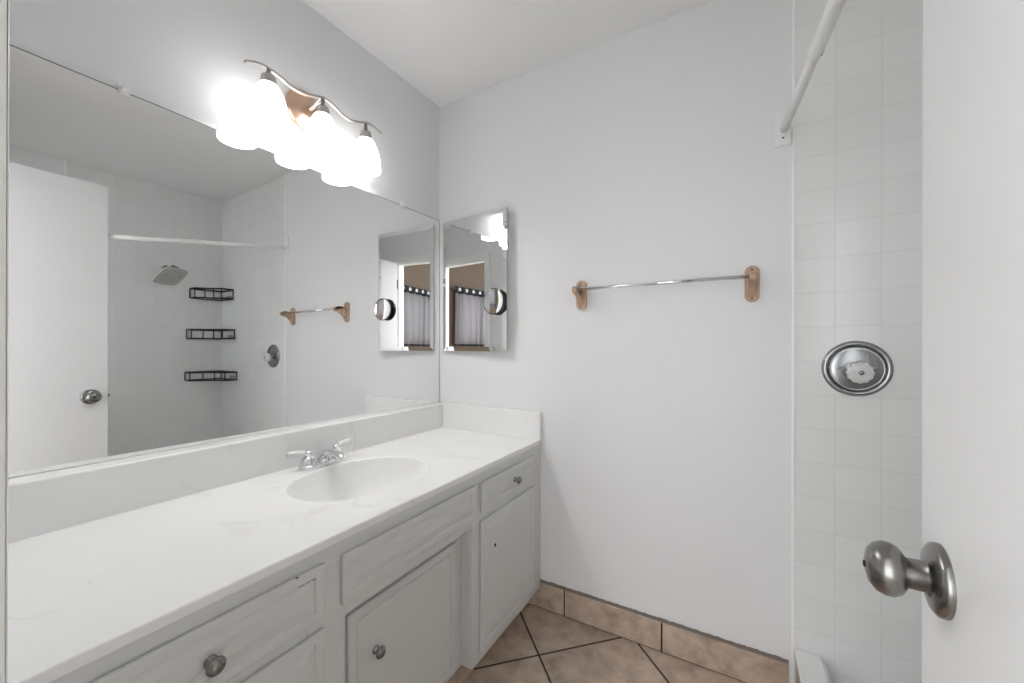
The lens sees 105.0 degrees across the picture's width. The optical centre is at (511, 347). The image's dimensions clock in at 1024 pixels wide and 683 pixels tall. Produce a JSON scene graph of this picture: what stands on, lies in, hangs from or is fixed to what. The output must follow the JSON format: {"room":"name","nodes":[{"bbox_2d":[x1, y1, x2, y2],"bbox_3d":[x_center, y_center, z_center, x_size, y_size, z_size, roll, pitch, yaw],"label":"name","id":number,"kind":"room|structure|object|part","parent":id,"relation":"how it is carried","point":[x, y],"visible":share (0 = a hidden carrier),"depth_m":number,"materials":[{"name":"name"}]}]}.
{"room":"bathroom","nodes":[
{"label":"bathroom","id":0,"kind":"room"},
{"bbox_2d":[9,0,439,477],"bbox_3d":[-0.818,-0.049,1.460,0.162,2.432,1.780,0,0,30],"label":"wall","id":1,"kind":"structure","parent":0,"point":[186,58],"depth_m":1.27,"materials":[{"name":"white paint"}]},
{"bbox_2d":[9,44,439,477],"bbox_3d":[-0.776,-0.196,1.399,0.018,0.964,1.540,0,0,31],"label":"wall mirror","id":2,"kind":"object","parent":1,"relation":"attached to","point":[176,280],"visible":1,"depth_m":1.11,"materials":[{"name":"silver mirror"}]},
{"bbox_2d":[8,403,442,543],"bbox_3d":[-0.766,0.354,1.387,0.075,0.134,1.550,0,0,30],"label":"backsplash","id":3,"kind":"structure","parent":1,"relation":"attached to","point":[51,501],"depth_m":1.06,"materials":[{"name":"stone"}]},
{"bbox_2d":[243,59,381,176],"bbox_3d":[-0.687,-0.817,1.405,0.156,0.236,0.520,0,0,30],"label":"vanity light","id":4,"kind":"object","parent":1,"relation":"attached to","point":[268,111],"visible":1,"depth_m":1.36,"materials":[{"name":"white glass"}]},
{"bbox_3d":[-0.763,-0.762,1.231,0.113,0.124,0.113,0,0,30],"label":"lamp shade","id":5,"kind":"part","parent":4,"relation":"part of","materials":[{"name":"white glass"}]},
{"bbox_2d":[260,69,276,84],"bbox_3d":[-0.763,-0.848,1.231,0.049,0.052,0.049,0,0,30],"label":"socket","id":6,"kind":"object","parent":4,"relation":"attached to","point":[266,77],"depth_m":1.21,"materials":[{"name":"silver metal"}]},
{"bbox_3d":[-0.763,-0.765,1.231,0.045,0.111,0.045,0,0,30],"label":"bulb","id":7,"kind":"part","parent":4,"relation":"part of","materials":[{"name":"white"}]},
{"bbox_3d":[-0.704,-0.873,1.405,0.078,0.035,0.016,0,0,30],"label":"arm","id":8,"kind":"part","parent":4,"relation":"part of","materials":[{"name":"silver metal"}]},
{"bbox_3d":[-0.671,-0.762,1.392,0.113,0.124,0.113,0,0,30],"label":"lamp shade","id":9,"kind":"part","parent":4,"relation":"part of","materials":[{"name":"white glass"}]},
{"bbox_2d":[316,98,329,114],"bbox_3d":[-0.670,-0.854,1.392,0.049,0.064,0.049,0,0,30],"label":"socket","id":10,"kind":"object","parent":4,"relation":"attached to","point":[321,109],"depth_m":1.38,"materials":[{"name":"silver metal"}]},
{"bbox_3d":[-0.671,-0.765,1.392,0.045,0.111,0.045,0,0,30],"label":"bulb","id":11,"kind":"part","parent":4,"relation":"part of","materials":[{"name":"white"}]},
{"bbox_2d":[359,121,371,138],"bbox_3d":[-0.578,-0.857,1.553,0.049,0.070,0.049,0,0,30],"label":"socket","id":12,"kind":"object","parent":4,"relation":"attached to","point":[364,134],"depth_m":1.54,"materials":[{"name":"silver metal"}]},
{"bbox_3d":[-0.578,-0.761,1.553,0.113,0.124,0.113,0,0,30],"label":"lamp shade","id":13,"kind":"part","parent":4,"relation":"part of","materials":[{"name":"white glass"}]},
{"bbox_3d":[-0.578,-0.765,1.553,0.045,0.111,0.045,0,0,30],"label":"bulb","id":14,"kind":"part","parent":4,"relation":"part of","materials":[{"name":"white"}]},
{"bbox_2d":[303,0,711,106],"bbox_3d":[0.321,-1.304,0.808,2.950,0.080,1.780,0,0,30],"label":"ceiling","id":15,"kind":"structure","parent":0,"point":[449,51],"depth_m":1.56,"materials":[{"name":"white paint"}]},
{"bbox_2d":[463,603,744,682],"bbox_3d":[0.339,1.198,0.796,2.900,0.060,1.780,0,0,30],"label":"floor","id":16,"kind":"structure","parent":0,"point":[540,645],"depth_m":1.47,"materials":[{"name":"brown tile"}]},
{"bbox_2d":[50,444,540,682],"bbox_3d":[-0.498,0.798,1.234,0.630,0.738,1.550,0,0,30],"label":"vanity cabinet","id":17,"kind":"object","parent":16,"relation":"on","point":[422,593],"visible":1,"depth_m":1.01,"materials":[{"name":"white paint"}]},
{"bbox_3d":[-0.502,0.515,0.655,0.008,0.116,0.414,0,0,30],"label":"drawer","id":18,"kind":"part","parent":17,"relation":"part of","materials":[{"name":"white paint"}]},
{"bbox_3d":[-0.488,0.521,0.645,0.028,0.030,0.030,0,0,30],"label":"knob","id":19,"kind":"part","parent":17,"relation":"part of","materials":[{"name":"silver metal"}]},
{"bbox_2d":[8,403,540,682],"bbox_3d":[-0.525,0.419,1.250,0.630,0.263,1.550,0,0,30],"label":"countertop","id":20,"kind":"structure","parent":17,"relation":"on","point":[103,557],"depth_m":0.91,"materials":[{"name":"stone"}]},
{"bbox_2d":[286,438,351,470],"bbox_3d":[-0.667,0.370,1.388,0.187,0.080,0.187,0,0,-13],"label":"faucet","id":21,"kind":"object","parent":20,"relation":"on","point":[323,457],"visible":1,"depth_m":1.34,"materials":[{"name":"silver metal"}]},
{"bbox_3d":[-0.717,0.354,1.306,0.028,0.024,0.061,0,0,30],"label":"lever","id":22,"kind":"part","parent":21,"relation":"part of","materials":[{"name":"white metal"}]},
{"bbox_3d":[-0.694,0.374,1.337,0.056,0.048,0.052,0,0,30],"label":"handle","id":23,"kind":"part","parent":21,"relation":"part of","materials":[{"name":"silver metal"}]},
{"bbox_3d":[-0.667,0.403,1.383,0.062,0.013,0.168,0,0,30],"label":"plate","id":24,"kind":"part","parent":21,"relation":"part of","materials":[{"name":"silver metal"}]},
{"bbox_3d":[-0.627,0.377,1.361,0.155,0.050,0.051,0,0,30],"label":"spout","id":25,"kind":"part","parent":21,"relation":"part of","materials":[{"name":"silver metal"}]},
{"bbox_3d":[-0.640,0.374,1.430,0.056,0.048,0.052,0,0,30],"label":"handle","id":26,"kind":"part","parent":21,"relation":"part of","materials":[{"name":"silver metal"}]},
{"bbox_3d":[-0.625,0.354,1.466,0.028,0.024,0.061,0,0,30],"label":"lever","id":27,"kind":"part","parent":21,"relation":"part of","materials":[{"name":"white metal"}]},
{"bbox_2d":[286,457,427,501],"bbox_3d":[-0.478,0.479,1.261,0.364,0.137,0.454,0,0,30],"label":"basin","id":28,"kind":"object","parent":20,"relation":"in","point":[356,479],"depth_m":1.38,"materials":[{"name":"white ceramic"}]},
{"bbox_3d":[-0.502,0.696,0.655,0.008,0.200,0.414,0,0,30],"label":"drawer","id":29,"kind":"part","parent":17,"relation":"part of","materials":[{"name":"white paint"}]},
{"bbox_3d":[-0.336,0.771,0.997,0.028,0.030,0.030,0,0,30],"label":"knob","id":30,"kind":"part","parent":17,"relation":"part of","materials":[{"name":"silver metal"}]},
{"bbox_3d":[-0.290,0.851,1.113,0.008,0.422,0.410,0,0,30],"label":"cabinet door","id":31,"kind":"part","parent":17,"relation":"part of","materials":[{"name":"white paint"}]},
{"bbox_3d":[-0.005,0.822,1.524,0.008,0.448,0.407,0,0,30],"label":"cabinet door","id":32,"kind":"part","parent":17,"relation":"part of","materials":[{"name":"white paint"}]},
{"bbox_3d":[-0.004,0.517,1.525,0.008,0.105,0.405,0,0,30],"label":"drawer","id":33,"kind":"part","parent":17,"relation":"part of","materials":[{"name":"white paint"}]},
{"bbox_3d":[0.023,0.518,1.536,0.028,0.030,0.030,0,0,30],"label":"knob","id":34,"kind":"part","parent":17,"relation":"part of","materials":[{"name":"silver metal"}]},
{"bbox_2d":[794,648,831,682],"bbox_3d":[1.156,1.083,0.657,1.023,0.173,0.907,0,0,30],"label":"shower tray","id":35,"kind":"object","parent":16,"relation":"on","point":[810,668],"visible":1,"depth_m":1.22,"materials":[{"name":"white ceramic"}]},
{"bbox_2d":[439,0,791,682],"bbox_3d":[0.261,-0.048,1.752,1.610,2.432,0.100,0,0,30],"label":"wall","id":36,"kind":"structure","parent":0,"point":[648,153],"depth_m":1.52,"materials":[{"name":"white paint"}]},
{"bbox_2d":[443,207,509,350],"bbox_3d":[-0.187,-0.315,1.926,0.401,0.665,0.045,0,0,30],"label":"medicine cabinet","id":37,"kind":"object","parent":36,"relation":"attached to","point":[476,248],"visible":1,"depth_m":1.91,"materials":[{"name":"silver mirror"}]},
{"bbox_2d":[483,288,504,314],"bbox_3d":[-0.080,-0.214,1.829,0.123,0.123,0.025,0,0,38],"label":"magnifying mirror","id":38,"kind":"object","parent":37,"relation":"attached to","point":[494,299],"visible":1,"depth_m":1.82,"materials":[{"name":"silver plastic"}]},
{"bbox_2d":[528,579,788,682],"bbox_3d":[0.499,1.105,1.551,0.976,0.128,0.010,0,0,30],"label":"baseboard","id":39,"kind":"structure","parent":36,"relation":"attached to","point":[743,663],"depth_m":1.50,"materials":[{"name":"brown tile"}]},
{"bbox_2d":[572,266,759,309],"bbox_3d":[0.543,-0.221,1.478,0.663,0.126,0.096,0,0,30],"label":"towel bar","id":40,"kind":"object","parent":36,"relation":"attached to","point":[752,273],"visible":1,"depth_m":1.38,"materials":[{"name":"silver metal"}]},
{"bbox_3d":[0.526,-0.237,1.449,0.601,0.014,0.014,0,0,30],"label":"rail","id":41,"kind":"part","parent":40,"relation":"part of","materials":[{"name":"silver metal"}]},
{"bbox_2d":[773,0,845,147],"bbox_3d":[0.708,-0.690,0.905,0.118,0.214,0.934,0,0,22],"label":"shower curtain rod","id":42,"kind":"object","parent":36,"relation":"attached to","point":[782,121],"visible":1,"depth_m":0.92,"materials":[{"name":"white metal"}]},
{"bbox_2d":[794,0,922,682],"bbox_3d":[1.450,-0.046,1.071,1.130,2.432,0.100,0,0,30],"label":"tiled wall","id":43,"kind":"structure","parent":0,"point":[859,113],"depth_m":1.22,"materials":[{"name":"white tile"}]},
{"bbox_2d":[791,0,794,682],"bbox_3d":[0.936,-0.046,1.307,0.009,2.432,0.006,0,0,30],"label":"trim","id":44,"kind":"structure","parent":43,"relation":"attached to","point":[793,1],"depth_m":1.30,"materials":[{"name":"white"}]},
{"bbox_2d":[821,341,893,395],"bbox_3d":[1.059,0.066,1.199,0.174,0.174,0.065,0,0,30],"label":"shower valve","id":45,"kind":"object","parent":43,"relation":"attached to","point":[851,368],"visible":1,"depth_m":1.21,"materials":[{"name":"silver metal"}]},
{"bbox_3d":[1.055,0.076,1.191,0.069,0.069,0.040,0,0,30],"label":"knob","id":46,"kind":"part","parent":45,"relation":"part of","materials":[{"name":"white plastic"}]},
{"bbox_3d":[-0.108,-0.048,0.069,2.643,2.432,0.072,0,0,30],"label":"wall","id":47,"kind":"structure","parent":0,"visible":0},
{"bbox_2d":[0,0,8,682],"bbox_3d":[-0.079,0.117,0.052,0.706,2.101,0.100,0,0,30],"label":"trim","id":48,"kind":"structure","parent":47,"relation":"attached to","point":[4,4],"depth_m":0.24,"materials":[{"name":"white paint"}]},
{"bbox_2d":[863,0,1023,682],"bbox_3d":[0.379,0.145,0.226,0.169,2.023,0.622,0,0,30],"label":"door","id":49,"kind":"structure","parent":47,"relation":"in","point":[968,573],"depth_m":0.38,"materials":[{"name":"white paint"}]},
{"bbox_3d":[0.447,0.261,0.462,0.048,0.060,0.060,0,0,30],"label":"knob","id":50,"kind":"part","parent":49,"relation":"part of","materials":[{"name":"silver metal"}]}
]}

